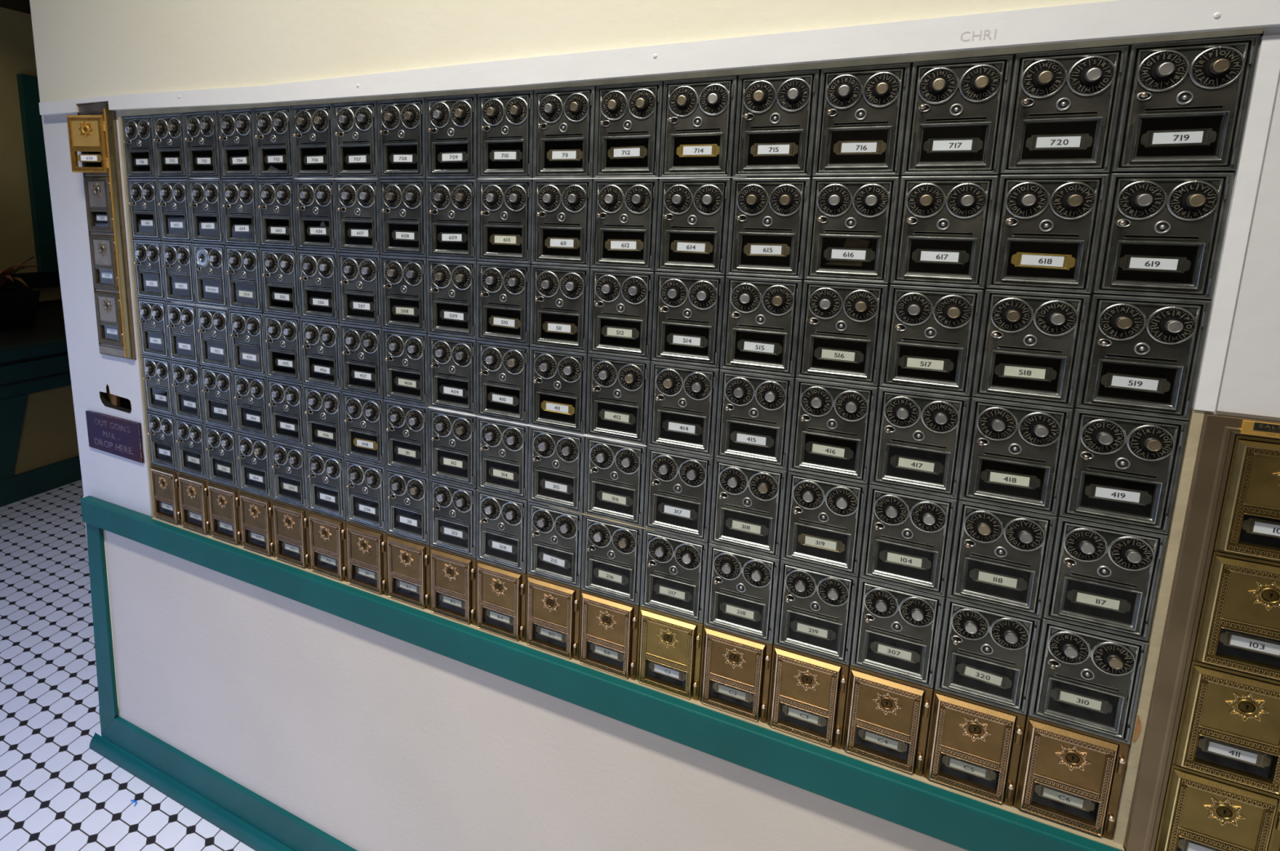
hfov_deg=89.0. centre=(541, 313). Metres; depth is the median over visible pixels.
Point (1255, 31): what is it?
trim
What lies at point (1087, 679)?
box
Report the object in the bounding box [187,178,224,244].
box
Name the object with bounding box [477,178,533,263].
box
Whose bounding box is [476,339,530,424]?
box
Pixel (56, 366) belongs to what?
trim
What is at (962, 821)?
trim
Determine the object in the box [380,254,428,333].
box
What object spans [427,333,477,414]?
box
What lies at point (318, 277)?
box
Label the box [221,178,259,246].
box
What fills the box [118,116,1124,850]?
trim
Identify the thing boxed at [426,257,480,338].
box
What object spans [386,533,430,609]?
box
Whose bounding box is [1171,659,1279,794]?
box
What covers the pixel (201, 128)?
box
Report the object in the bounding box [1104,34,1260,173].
box
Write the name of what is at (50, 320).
trim
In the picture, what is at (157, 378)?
box
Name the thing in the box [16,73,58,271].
trim
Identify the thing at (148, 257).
box
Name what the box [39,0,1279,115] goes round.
trim
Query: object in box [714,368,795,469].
box
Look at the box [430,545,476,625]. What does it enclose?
box
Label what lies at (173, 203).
box
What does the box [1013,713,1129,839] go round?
box
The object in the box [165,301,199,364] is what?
box
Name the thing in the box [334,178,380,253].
box
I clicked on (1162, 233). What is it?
box
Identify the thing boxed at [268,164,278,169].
paper slip
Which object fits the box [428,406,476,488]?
box
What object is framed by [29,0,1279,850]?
wall
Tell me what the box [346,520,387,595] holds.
box
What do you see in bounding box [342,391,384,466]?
box
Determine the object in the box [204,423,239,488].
box
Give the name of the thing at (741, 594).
box
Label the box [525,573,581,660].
box
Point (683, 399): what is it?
box
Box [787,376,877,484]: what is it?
box
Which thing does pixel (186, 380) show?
box
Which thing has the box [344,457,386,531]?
box
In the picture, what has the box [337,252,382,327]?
box
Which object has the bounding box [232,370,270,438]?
box
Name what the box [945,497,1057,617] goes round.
box
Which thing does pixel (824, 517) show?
box
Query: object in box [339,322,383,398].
box
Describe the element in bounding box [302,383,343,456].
box
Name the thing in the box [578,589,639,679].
box
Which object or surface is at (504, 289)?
box
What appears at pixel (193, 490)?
box
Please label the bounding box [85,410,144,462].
sign
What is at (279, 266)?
box
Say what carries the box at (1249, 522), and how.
attached to the surround
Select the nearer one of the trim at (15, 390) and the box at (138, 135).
the box at (138, 135)
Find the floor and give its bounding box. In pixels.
[0,479,254,850]
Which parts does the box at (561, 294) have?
knob, knob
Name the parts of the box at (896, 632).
latch knob, knob, knob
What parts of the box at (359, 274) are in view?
knob, knob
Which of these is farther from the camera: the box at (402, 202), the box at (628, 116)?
the box at (402, 202)
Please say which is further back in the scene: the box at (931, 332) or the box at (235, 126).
the box at (235, 126)
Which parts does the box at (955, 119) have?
latch knob, knob, knob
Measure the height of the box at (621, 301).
0.122 m
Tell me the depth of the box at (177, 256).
1.28 m
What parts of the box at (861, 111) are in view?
latch knob, knob, knob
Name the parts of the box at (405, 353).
knob, knob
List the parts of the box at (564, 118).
knob, knob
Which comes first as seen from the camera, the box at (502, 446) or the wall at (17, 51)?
the box at (502, 446)
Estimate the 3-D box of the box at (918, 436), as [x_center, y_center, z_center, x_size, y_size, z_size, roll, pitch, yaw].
[0.460,0.142,0.794,0.091,0.122,0.120,5,11,25]
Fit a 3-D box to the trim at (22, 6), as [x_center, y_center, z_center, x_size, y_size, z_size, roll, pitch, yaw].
[-2.730,-2.047,3.418,1.100,0.609,2.600,5,10,25]
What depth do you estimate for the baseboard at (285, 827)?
1.45 m
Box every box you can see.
[66,112,109,173]
[84,173,114,233]
[89,231,119,290]
[94,288,124,346]
[122,115,156,178]
[127,178,161,239]
[132,239,164,300]
[137,297,169,358]
[142,354,174,415]
[146,409,178,471]
[151,112,187,178]
[151,463,182,524]
[156,178,191,242]
[160,240,195,304]
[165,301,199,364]
[169,359,204,422]
[174,416,208,479]
[178,471,211,534]
[182,110,222,178]
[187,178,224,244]
[191,242,228,308]
[195,305,231,369]
[200,364,235,430]
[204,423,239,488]
[208,480,242,545]
[217,108,257,178]
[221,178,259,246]
[224,244,263,312]
[228,308,266,376]
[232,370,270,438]
[235,431,272,498]
[239,489,275,556]
[253,106,293,178]
[256,178,297,248]
[259,247,300,316]
[263,313,302,382]
[266,377,305,446]
[269,439,308,508]
[272,499,311,568]
[291,103,335,178]
[294,178,337,251]
[297,249,339,322]
[300,317,341,390]
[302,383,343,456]
[306,448,346,519]
[308,509,347,582]
[332,100,384,179]
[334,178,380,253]
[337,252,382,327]
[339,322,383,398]
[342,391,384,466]
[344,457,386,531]
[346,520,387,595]
[377,97,431,179]
[378,178,426,257]
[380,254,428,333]
[382,328,429,405]
[383,398,429,476]
[385,466,430,544]
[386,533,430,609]
[425,93,482,179]
[426,178,477,260]
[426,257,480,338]
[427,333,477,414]
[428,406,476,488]
[429,477,477,558]
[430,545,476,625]
[475,559,527,642]
[476,261,534,346]
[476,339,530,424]
[476,416,528,499]
[476,488,528,573]
[477,89,533,179]
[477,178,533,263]
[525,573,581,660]
[527,500,583,587]
[528,346,588,434]
[528,426,585,513]
[530,263,591,352]
[531,178,593,266]
[533,85,595,177]
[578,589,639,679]
[581,513,643,605]
[583,435,648,526]
[586,352,651,444]
[588,267,655,359]
[590,178,659,271]
[593,80,663,177]
[636,605,703,700]
[640,527,709,622]
[643,445,714,542]
[647,360,719,456]
[651,271,726,367]
[654,177,732,275]
[659,75,737,177]
[698,624,773,723]
[703,542,781,644]
[709,457,788,558]
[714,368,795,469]
[720,275,804,376]
[725,177,812,279]
[732,69,820,177]
[766,644,848,748]
[773,558,857,665]
[780,470,867,576]
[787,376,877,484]
[795,279,888,386]
[804,176,899,283]
[812,62,911,177]
[841,655,933,776]
[849,569,945,688]
[858,481,957,595]
[868,384,970,498]
[878,282,983,395]
[888,175,998,288]
[899,54,1013,176]
[922,686,1026,806]
[933,593,1040,714]
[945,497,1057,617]
[957,390,1073,515]
[970,287,1090,407]
[984,173,1109,293]
[998,44,1129,174]
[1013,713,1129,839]
[1026,616,1148,744]
[1041,514,1168,640]
[1057,405,1189,533]
[1074,292,1211,420]
[1091,172,1235,299]
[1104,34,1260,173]
[1154,763,1279,850]
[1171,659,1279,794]
[1191,549,1279,679]
[1213,433,1279,561]
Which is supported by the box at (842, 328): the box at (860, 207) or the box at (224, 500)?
the box at (860, 207)
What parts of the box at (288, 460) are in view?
knob, knob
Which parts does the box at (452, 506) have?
knob, knob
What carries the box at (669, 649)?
attached to the wall at (375, 740)
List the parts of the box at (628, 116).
knob, knob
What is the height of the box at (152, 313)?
0.121 m
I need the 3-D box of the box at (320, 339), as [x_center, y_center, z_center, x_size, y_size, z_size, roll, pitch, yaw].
[-0.370,0.065,1.185,0.091,0.121,0.119,5,10,25]
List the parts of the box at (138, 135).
knob, knob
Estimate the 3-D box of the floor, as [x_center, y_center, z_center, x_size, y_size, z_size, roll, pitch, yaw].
[-0.975,1.153,1.307,12.000,0.001,9.500,5,10,25]
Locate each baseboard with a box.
[0,394,81,506]
[88,708,357,850]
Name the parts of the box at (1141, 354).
latch knob, knob, knob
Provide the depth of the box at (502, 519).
1.02 m
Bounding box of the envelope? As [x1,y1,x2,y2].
[825,237,869,266]
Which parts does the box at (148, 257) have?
knob, knob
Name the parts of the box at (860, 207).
latch knob, knob, knob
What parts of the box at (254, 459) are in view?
knob, knob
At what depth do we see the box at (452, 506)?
1.06 m
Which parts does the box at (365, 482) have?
knob, knob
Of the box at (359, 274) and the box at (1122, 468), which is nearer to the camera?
the box at (1122, 468)
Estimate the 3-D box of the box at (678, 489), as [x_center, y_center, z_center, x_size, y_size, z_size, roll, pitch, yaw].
[0.209,0.241,0.930,0.091,0.121,0.119,5,10,25]
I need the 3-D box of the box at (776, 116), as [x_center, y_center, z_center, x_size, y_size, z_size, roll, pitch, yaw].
[0.300,-0.232,0.814,0.091,0.122,0.120,5,11,26]
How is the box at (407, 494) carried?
on the box at (408, 561)
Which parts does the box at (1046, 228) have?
latch knob, knob, knob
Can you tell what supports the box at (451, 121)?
on the box at (451, 204)
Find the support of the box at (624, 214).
on the box at (621, 301)
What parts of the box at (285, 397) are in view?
knob, knob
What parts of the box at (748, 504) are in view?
latch knob, knob, knob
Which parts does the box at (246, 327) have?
knob, knob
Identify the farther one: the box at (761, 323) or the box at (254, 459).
the box at (254, 459)
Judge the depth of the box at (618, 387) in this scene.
0.91 m
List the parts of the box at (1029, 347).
latch knob, knob, knob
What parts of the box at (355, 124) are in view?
knob, door, knob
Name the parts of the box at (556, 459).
knob, knob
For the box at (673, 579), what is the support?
on the box at (669, 649)
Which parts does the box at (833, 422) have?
knob, knob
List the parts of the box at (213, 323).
knob, knob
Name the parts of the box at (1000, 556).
latch knob, knob, knob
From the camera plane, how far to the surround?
0.66 m
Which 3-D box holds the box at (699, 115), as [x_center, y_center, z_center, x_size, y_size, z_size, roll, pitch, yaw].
[0.217,-0.239,0.853,0.091,0.122,0.120,5,10,25]
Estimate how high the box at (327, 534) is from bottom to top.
0.121 m
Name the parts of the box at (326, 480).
knob, knob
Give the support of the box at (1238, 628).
attached to the surround
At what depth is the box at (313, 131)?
1.08 m
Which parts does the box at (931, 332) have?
latch knob, knob, knob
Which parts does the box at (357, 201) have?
knob, knob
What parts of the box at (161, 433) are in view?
knob, knob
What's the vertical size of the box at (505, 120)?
0.122 m
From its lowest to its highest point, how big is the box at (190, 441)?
0.121 m
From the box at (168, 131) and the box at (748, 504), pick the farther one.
the box at (168, 131)
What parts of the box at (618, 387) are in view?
knob, knob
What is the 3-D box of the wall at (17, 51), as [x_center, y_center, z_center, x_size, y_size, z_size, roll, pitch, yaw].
[-3.292,-0.869,3.871,0.100,3.100,2.600,5,10,25]
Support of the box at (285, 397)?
on the box at (288, 460)
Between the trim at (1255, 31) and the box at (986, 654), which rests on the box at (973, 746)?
the box at (986, 654)
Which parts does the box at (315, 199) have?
knob, knob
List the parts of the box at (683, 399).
knob, knob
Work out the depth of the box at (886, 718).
0.80 m
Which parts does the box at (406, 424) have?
knob, knob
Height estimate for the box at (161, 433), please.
0.122 m
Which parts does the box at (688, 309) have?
knob, knob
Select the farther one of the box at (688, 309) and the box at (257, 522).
the box at (257, 522)
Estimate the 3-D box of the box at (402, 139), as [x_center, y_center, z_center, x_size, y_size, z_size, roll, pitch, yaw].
[-0.198,-0.279,1.049,0.091,0.121,0.119,5,10,25]
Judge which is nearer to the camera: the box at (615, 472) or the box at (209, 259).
the box at (615, 472)
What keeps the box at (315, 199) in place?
on the box at (318, 277)
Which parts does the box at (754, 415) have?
knob, knob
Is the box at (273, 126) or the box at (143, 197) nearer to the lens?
the box at (273, 126)
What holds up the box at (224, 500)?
attached to the wall at (375, 740)
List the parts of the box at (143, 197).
knob, knob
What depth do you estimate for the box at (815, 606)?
0.83 m
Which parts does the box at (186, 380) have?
knob, knob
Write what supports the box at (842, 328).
on the box at (833, 422)
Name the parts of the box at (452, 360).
knob, knob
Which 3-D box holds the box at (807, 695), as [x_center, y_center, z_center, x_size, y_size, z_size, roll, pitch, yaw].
[0.369,0.496,0.888,0.091,0.121,0.105,5,10,25]
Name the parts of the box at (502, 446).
knob, knob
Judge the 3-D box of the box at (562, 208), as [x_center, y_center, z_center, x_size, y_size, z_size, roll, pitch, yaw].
[0.049,-0.135,0.951,0.091,0.121,0.119,5,10,25]
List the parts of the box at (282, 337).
knob, knob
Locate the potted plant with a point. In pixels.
(18, 305)
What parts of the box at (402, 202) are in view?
knob, knob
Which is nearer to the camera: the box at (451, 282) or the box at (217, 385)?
the box at (451, 282)
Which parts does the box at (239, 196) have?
knob, knob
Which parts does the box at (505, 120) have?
knob, knob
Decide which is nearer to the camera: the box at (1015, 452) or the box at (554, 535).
the box at (1015, 452)
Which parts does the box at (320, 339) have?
knob, knob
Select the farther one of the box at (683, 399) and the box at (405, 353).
the box at (405, 353)
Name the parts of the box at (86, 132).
frame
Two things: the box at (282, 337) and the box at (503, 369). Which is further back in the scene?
the box at (282, 337)
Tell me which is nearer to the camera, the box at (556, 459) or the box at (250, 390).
the box at (556, 459)
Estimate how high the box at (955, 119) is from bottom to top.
0.121 m
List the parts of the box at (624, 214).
knob, knob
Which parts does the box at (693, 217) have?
knob, knob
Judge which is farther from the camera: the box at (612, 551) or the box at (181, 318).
the box at (181, 318)
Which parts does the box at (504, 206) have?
knob, knob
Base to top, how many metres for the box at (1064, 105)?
0.122 m
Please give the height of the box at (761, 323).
0.121 m
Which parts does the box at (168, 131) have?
knob, knob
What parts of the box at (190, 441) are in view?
knob, knob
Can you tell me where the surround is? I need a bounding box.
[1123,413,1279,850]
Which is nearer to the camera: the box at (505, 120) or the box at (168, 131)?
the box at (505, 120)
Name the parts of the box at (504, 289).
knob, knob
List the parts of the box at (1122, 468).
latch knob, knob, knob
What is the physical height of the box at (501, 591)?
0.121 m
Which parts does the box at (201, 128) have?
knob, knob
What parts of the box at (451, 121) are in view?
knob, knob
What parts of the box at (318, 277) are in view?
knob, knob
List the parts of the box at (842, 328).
latch knob, knob, knob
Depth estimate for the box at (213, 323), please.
1.26 m
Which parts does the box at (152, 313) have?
knob, knob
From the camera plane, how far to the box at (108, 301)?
1.39 m
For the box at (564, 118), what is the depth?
0.89 m
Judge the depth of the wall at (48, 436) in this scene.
3.07 m
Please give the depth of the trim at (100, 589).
1.56 m
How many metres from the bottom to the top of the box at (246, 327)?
0.121 m
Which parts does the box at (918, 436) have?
latch knob, knob, knob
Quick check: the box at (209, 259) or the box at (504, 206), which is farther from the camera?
the box at (209, 259)
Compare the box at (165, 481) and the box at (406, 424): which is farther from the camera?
the box at (165, 481)
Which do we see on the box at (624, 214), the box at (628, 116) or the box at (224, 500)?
the box at (628, 116)
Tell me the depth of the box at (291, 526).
1.23 m
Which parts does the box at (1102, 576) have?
latch knob, knob, knob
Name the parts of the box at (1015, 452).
latch knob, knob, knob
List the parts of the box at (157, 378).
knob, knob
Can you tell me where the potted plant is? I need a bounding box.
[0,256,40,329]
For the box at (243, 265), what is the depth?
1.20 m
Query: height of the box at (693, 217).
0.122 m
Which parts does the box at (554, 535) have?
knob, knob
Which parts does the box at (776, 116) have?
latch knob, knob, knob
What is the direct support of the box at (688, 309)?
on the box at (683, 399)
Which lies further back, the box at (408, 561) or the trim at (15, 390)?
the trim at (15, 390)
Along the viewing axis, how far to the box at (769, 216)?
0.79 m
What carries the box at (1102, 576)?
on the box at (1087, 679)
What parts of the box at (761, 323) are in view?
knob, knob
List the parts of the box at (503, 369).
knob, knob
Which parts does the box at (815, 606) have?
latch knob, knob, knob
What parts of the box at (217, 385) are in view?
knob, knob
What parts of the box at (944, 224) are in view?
latch knob, knob, knob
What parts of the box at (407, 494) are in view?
knob, knob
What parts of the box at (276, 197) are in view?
knob, knob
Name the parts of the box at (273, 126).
knob, knob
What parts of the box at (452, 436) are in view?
knob, knob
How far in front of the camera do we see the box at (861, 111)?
0.73 m
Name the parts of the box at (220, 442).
knob, knob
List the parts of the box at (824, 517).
latch knob, knob, knob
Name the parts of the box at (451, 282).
knob, knob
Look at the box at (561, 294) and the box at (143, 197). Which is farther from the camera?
the box at (143, 197)
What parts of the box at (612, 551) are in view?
knob, knob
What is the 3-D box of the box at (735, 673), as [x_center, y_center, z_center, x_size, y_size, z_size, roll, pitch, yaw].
[0.286,0.489,0.927,0.091,0.121,0.106,5,10,25]
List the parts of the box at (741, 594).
knob, knob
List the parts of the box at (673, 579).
knob, knob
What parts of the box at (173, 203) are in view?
knob, knob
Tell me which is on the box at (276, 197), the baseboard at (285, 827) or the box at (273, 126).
the box at (273, 126)
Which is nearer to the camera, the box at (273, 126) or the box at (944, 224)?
the box at (944, 224)
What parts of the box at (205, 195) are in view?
knob, knob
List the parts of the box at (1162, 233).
latch knob, knob, knob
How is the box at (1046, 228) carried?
on the box at (1029, 347)
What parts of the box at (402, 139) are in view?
knob, knob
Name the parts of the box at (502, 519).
knob, knob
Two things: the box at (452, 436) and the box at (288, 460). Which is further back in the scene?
the box at (288, 460)
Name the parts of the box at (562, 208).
knob, knob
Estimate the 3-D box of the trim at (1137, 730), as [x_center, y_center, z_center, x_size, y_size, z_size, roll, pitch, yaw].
[-0.049,0.099,0.978,1.551,0.605,0.002,5,10,25]
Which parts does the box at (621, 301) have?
knob, knob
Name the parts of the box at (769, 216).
knob, knob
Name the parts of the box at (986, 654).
latch knob, knob, knob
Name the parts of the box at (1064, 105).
latch knob, knob, knob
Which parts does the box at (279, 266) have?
knob, knob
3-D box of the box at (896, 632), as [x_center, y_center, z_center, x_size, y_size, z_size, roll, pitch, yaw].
[0.455,0.383,0.832,0.091,0.122,0.120,5,11,25]
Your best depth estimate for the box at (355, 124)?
1.04 m
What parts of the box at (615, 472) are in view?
knob, knob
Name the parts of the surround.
maker plate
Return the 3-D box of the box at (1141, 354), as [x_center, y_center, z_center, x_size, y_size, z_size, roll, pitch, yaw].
[0.627,0.036,0.695,0.091,0.121,0.120,5,10,25]
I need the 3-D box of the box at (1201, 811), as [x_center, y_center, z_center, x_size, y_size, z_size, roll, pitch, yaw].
[0.729,0.535,0.715,0.091,0.121,0.104,5,10,25]
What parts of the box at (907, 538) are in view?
latch knob, knob, knob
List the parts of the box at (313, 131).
knob, knob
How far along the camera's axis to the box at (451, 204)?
0.99 m
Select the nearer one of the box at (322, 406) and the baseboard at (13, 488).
the box at (322, 406)
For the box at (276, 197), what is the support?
on the box at (279, 266)
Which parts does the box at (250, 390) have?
knob, knob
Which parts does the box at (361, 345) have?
knob, knob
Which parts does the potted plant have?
planter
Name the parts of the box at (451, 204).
knob, knob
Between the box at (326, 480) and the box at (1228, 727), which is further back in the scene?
the box at (326, 480)
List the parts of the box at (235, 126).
knob, knob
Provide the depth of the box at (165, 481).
1.39 m
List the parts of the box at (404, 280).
knob, knob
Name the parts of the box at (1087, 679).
latch knob, knob, knob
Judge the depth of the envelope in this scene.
0.77 m
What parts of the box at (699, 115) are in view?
knob, knob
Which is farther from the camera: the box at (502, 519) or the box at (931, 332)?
the box at (502, 519)
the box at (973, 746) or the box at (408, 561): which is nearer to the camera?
the box at (973, 746)
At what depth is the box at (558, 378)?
0.94 m
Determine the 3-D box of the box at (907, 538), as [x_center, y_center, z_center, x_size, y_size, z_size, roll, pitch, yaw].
[0.457,0.263,0.812,0.091,0.121,0.120,5,10,25]
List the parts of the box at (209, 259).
knob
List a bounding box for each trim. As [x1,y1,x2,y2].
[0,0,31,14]
[0,303,66,346]
[0,336,71,399]
[0,340,70,387]
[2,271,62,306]
[16,73,58,271]
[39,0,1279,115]
[80,495,1122,850]
[85,522,119,734]
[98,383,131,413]
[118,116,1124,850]
[120,27,1263,116]
[170,177,1141,742]
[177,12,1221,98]
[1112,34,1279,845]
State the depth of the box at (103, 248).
1.37 m
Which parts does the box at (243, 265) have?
knob, knob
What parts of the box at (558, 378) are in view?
knob, knob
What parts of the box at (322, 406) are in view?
knob, knob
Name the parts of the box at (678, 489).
knob, knob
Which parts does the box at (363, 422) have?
knob, knob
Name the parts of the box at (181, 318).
knob, knob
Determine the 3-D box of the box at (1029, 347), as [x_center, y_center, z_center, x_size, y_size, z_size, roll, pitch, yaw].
[0.544,0.029,0.735,0.091,0.121,0.119,5,10,25]
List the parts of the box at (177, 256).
knob, knob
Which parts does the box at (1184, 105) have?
latch knob, knob, knob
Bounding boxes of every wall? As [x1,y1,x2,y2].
[0,7,62,301]
[13,384,79,475]
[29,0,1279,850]

